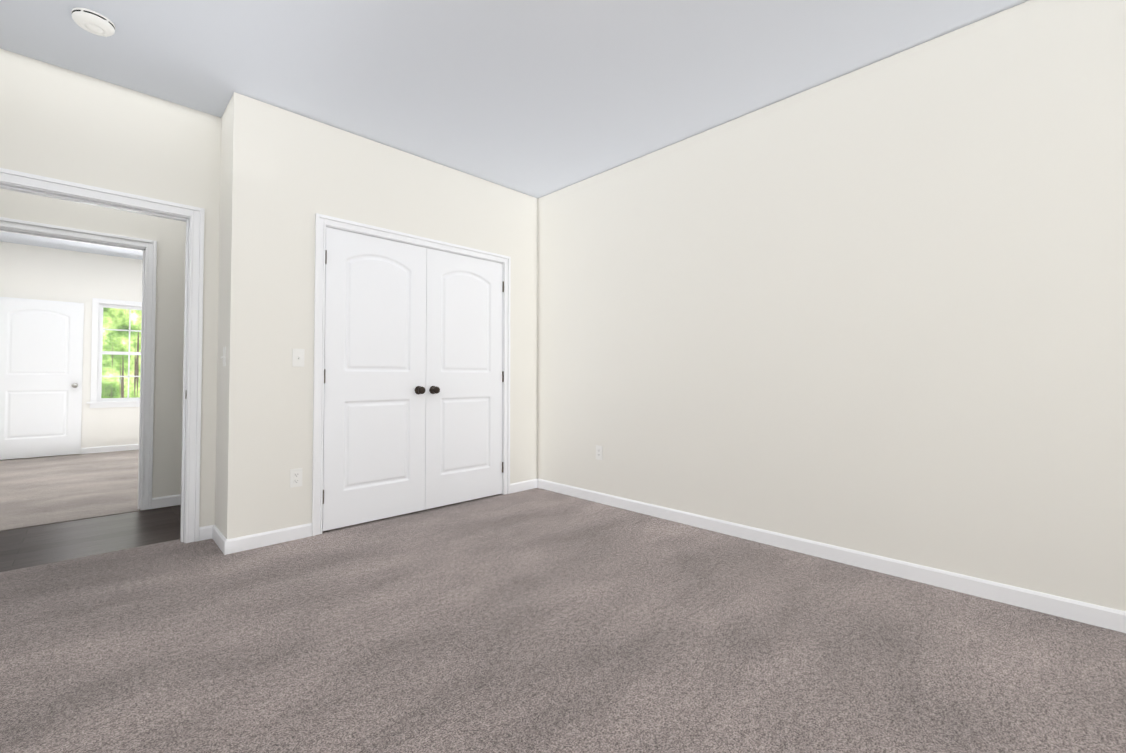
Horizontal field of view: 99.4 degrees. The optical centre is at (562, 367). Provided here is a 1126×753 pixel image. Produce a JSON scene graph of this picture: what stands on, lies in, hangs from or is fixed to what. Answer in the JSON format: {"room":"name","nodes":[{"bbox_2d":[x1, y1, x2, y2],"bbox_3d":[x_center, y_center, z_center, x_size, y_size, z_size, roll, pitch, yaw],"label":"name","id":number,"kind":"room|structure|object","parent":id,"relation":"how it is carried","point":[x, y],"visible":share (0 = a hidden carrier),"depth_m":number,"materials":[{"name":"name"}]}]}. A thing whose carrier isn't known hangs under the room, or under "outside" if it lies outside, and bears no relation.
{"room":"empty bedroom","nodes":[
{"label":"empty bedroom","id":0,"kind":"room"},
{"bbox_2d":[0,241,142,459],"bbox_3d":[-6.344,-0.190,6.739,4.200,2.740,0.120,1,-2,-45],"label":"wall","id":1,"kind":"structure","parent":0,"point":[37,272],"depth_m":6.50,"materials":[{"name":"white paint"}]},
{"bbox_2d":[0,297,83,459],"bbox_3d":[-6.790,0.141,6.179,0.800,2.030,0.035,1,-2,-45],"label":"door","id":2,"kind":"structure","parent":1,"relation":"in","point":[41,357],"depth_m":6.18,"materials":[{"name":"white wood"}]},
{"bbox_2d":[81,444,138,453],"bbox_3d":[-5.667,1.151,7.283,2.370,0.083,0.013,1,-2,-45],"label":"baseboard","id":3,"kind":"structure","parent":1,"relation":"attached to","point":[87,450],"depth_m":6.64,"materials":[{"name":"white wood"}]},
{"bbox_2d":[86,298,141,407],"bbox_3d":[-6.102,-0.185,6.921,1.120,1.510,0.130,1,-2,-45],"label":"window","id":4,"kind":"structure","parent":1,"relation":"in","point":[96,399],"depth_m":6.65,"materials":[{"name":"white wood"}]},
{"bbox_2d":[0,450,176,530],"bbox_3d":[-4.865,1.196,5.203,4.440,0.100,4.340,1,-2,-45],"label":"floor","id":5,"kind":"structure","parent":0,"point":[38,491],"depth_m":4.44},
{"bbox_2d":[0,505,180,571],"bbox_3d":[-2.972,1.155,3.278,4.440,0.096,1.060,1,-2,-45],"label":"floor","id":6,"kind":"structure","parent":0,"point":[20,548],"depth_m":3.11,"materials":[{"name":"brown wood"}]},
{"bbox_2d":[0,189,185,497],"bbox_3d":[-3.396,-0.257,3.720,4.170,2.740,0.120,1,-2,-45],"label":"wall","id":7,"kind":"structure","parent":0,"point":[168,236],"depth_m":3.80,"materials":[{"name":"white paint"}]},
{"bbox_2d":[0,217,156,509],"bbox_3d":[-3.639,0.049,3.474,1.002,2.117,0.158,1,-2,-45],"label":"trim","id":8,"kind":"structure","parent":7,"relation":"attached to","point":[148,248],"depth_m":3.74,"materials":[{"name":"white wood"}]},
{"bbox_2d":[152,494,180,508],"bbox_3d":[-2.537,1.088,4.440,1.954,0.083,0.013,1,-2,-45],"label":"baseboard","id":9,"kind":"structure","parent":7,"relation":"attached to","point":[165,501],"depth_m":3.81,"materials":[{"name":"white wood"}]},
{"bbox_2d":[0,48,223,529],"bbox_3d":[-2.670,-0.278,2.779,1.305,2.740,0.180,1,-2,-45],"label":"wall","id":10,"kind":"structure","parent":0,"point":[56,122],"depth_m":2.84,"materials":[{"name":"white paint"}]},
{"bbox_2d":[0,168,204,542],"bbox_3d":[-2.755,0.034,2.688,1.140,2.113,0.158,1,-2,-45],"label":"door frame","id":11,"kind":"structure","parent":10,"relation":"attached to","point":[192,217],"depth_m":3.00,"materials":[{"name":"white wood"}]},
{"bbox_2d":[209,525,223,549],"bbox_3d":[-2.117,1.054,2.936,0.015,0.083,0.390,1,-2,-45],"label":"baseboard","id":12,"kind":"structure","parent":10,"relation":"attached to","point":[215,534],"depth_m":2.99,"materials":[{"name":"white wood"}]},
{"bbox_2d":[220,92,535,538],"bbox_3d":[-1.149,-0.257,3.714,2.415,2.740,0.120,1,-2,-45],"label":"wall","id":13,"kind":"structure","parent":0,"point":[283,168],"depth_m":3.06,"materials":[{"name":"white paint"}]},
{"bbox_2d":[221,347,225,365],"bbox_3d":[-2.081,-0.065,2.919,0.021,0.115,0.070,1,-2,-45],"label":"light switch","id":14,"kind":"object","parent":13,"relation":"attached to","point":[224,356],"visible":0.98,"depth_m":2.91,"materials":[{"name":"white plastic"}]},
{"bbox_2d":[221,523,311,554],"bbox_3d":[-1.805,1.055,2.946,0.470,0.083,0.013,1,-2,-45],"label":"baseboard","id":15,"kind":"structure","parent":13,"relation":"attached to","point":[228,546],"depth_m":2.92,"materials":[{"name":"white wood"}]},
{"bbox_2d":[290,468,301,487],"bbox_3d":[-1.707,0.708,3.054,0.070,0.115,0.007,1,-2,-45],"label":"outlet","id":16,"kind":"object","parent":13,"relation":"attached to","point":[295,477],"visible":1,"depth_m":3.05,"materials":[{"name":"white plastic"}]},
{"bbox_2d":[292,349,304,366],"bbox_3d":[-1.699,-0.061,3.070,0.070,0.115,0.021,1,-2,-45],"label":"light switch","id":17,"kind":"object","parent":13,"relation":"attached to","point":[298,357],"visible":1,"depth_m":3.07,"materials":[{"name":"white plastic"}]},
{"bbox_2d":[322,227,426,530],"bbox_3d":[-1.343,0.078,3.462,0.740,2.034,0.035,1,-2,-45],"label":"closet door","id":18,"kind":"structure","parent":13,"relation":"in","point":[375,377],"depth_m":3.42,"materials":[{"name":"white wood"}]},
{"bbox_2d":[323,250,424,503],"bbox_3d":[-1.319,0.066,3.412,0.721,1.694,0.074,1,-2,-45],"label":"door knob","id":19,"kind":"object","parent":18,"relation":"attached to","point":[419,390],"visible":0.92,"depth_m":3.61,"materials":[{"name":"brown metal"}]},
{"bbox_2d":[312,213,510,535],"bbox_3d":[-1.098,0.055,3.744,1.624,2.117,0.139,1,-2,-45],"label":"trim","id":20,"kind":"structure","parent":13,"relation":"attached to","point":[322,222],"depth_m":3.23,"materials":[{"name":"white wood"}]},
{"bbox_2d":[425,248,502,509],"bbox_3d":[-0.812,0.090,3.983,0.740,2.034,0.035,1,-2,-45],"label":"closet door","id":21,"kind":"structure","parent":13,"relation":"in","point":[464,370],"depth_m":3.95,"materials":[{"name":"white wood"}]},
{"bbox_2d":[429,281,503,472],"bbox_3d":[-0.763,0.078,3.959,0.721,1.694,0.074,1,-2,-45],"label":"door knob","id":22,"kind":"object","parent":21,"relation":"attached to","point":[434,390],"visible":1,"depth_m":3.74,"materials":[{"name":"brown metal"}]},
{"bbox_2d":[510,479,536,493],"bbox_3d":[-0.371,1.086,4.356,0.302,0.083,0.013,1,-2,-45],"label":"baseboard","id":23,"kind":"structure","parent":13,"relation":"attached to","point":[529,484],"depth_m":4.36,"materials":[{"name":"white wood"}]},
{"bbox_2d":[0,0,1028,259],"bbox_3d":[-2.264,-1.686,3.336,5.440,0.100,10.740,1,-2,-45],"label":"ceiling","id":24,"kind":"structure","parent":0,"point":[536,98],"depth_m":2.57,"materials":[{"name":"white paint"}]},
{"bbox_2d":[71,7,114,36],"bbox_3d":[-2.239,-1.636,2.277,0.150,0.048,0.150,1,-2,-45],"label":"smoke detector","id":25,"kind":"object","parent":24,"relation":"attached to","point":[93,22],"visible":1,"depth_m":2.25,"materials":[{"name":"white plastic"}]},
{"bbox_2d":[0,488,1125,752],"bbox_3d":[-0.029,1.118,1.684,3.880,0.100,5.340,1,-2,-45],"label":"floor carpet","id":26,"kind":"object","parent":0,"point":[536,620],"visible":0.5,"depth_m":1.80,"materials":[{"name":"grey carpet"}]},
{"bbox_2d":[536,0,1125,611],"bbox_3d":[1.199,-0.270,3.148,0.120,2.740,5.660,1,-2,-45],"label":"wall","id":27,"kind":"structure","parent":0,"point":[876,308],"depth_m":2.54,"materials":[{"name":"white paint"}]},
{"bbox_2d":[596,445,602,459],"bbox_3d":[0.298,0.708,3.951,0.007,0.115,0.070,1,-2,-45],"label":"outlet","id":28,"kind":"object","parent":27,"relation":"attached to","point":[599,452],"visible":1,"depth_m":3.94,"materials":[{"name":"white plastic"}]},
{"bbox_2d":[537,478,1125,632],"bbox_3d":[1.404,1.052,2.814,0.013,0.083,4.700,1,-2,-45],"label":"baseboard","id":29,"kind":"structure","parent":27,"relation":"attached to","point":[1092,614],"depth_m":2.50,"materials":[{"name":"white wood"}]},
{"label":"outside","id":30,"kind":"structure","parent":0,"visible":0},
{"bbox_2d":[101,308,141,397],"bbox_3d":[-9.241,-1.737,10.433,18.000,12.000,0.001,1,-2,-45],"label":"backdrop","id":31,"kind":"structure","parent":30,"point":[107,317],"depth_m":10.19,"materials":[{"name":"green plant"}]}
]}

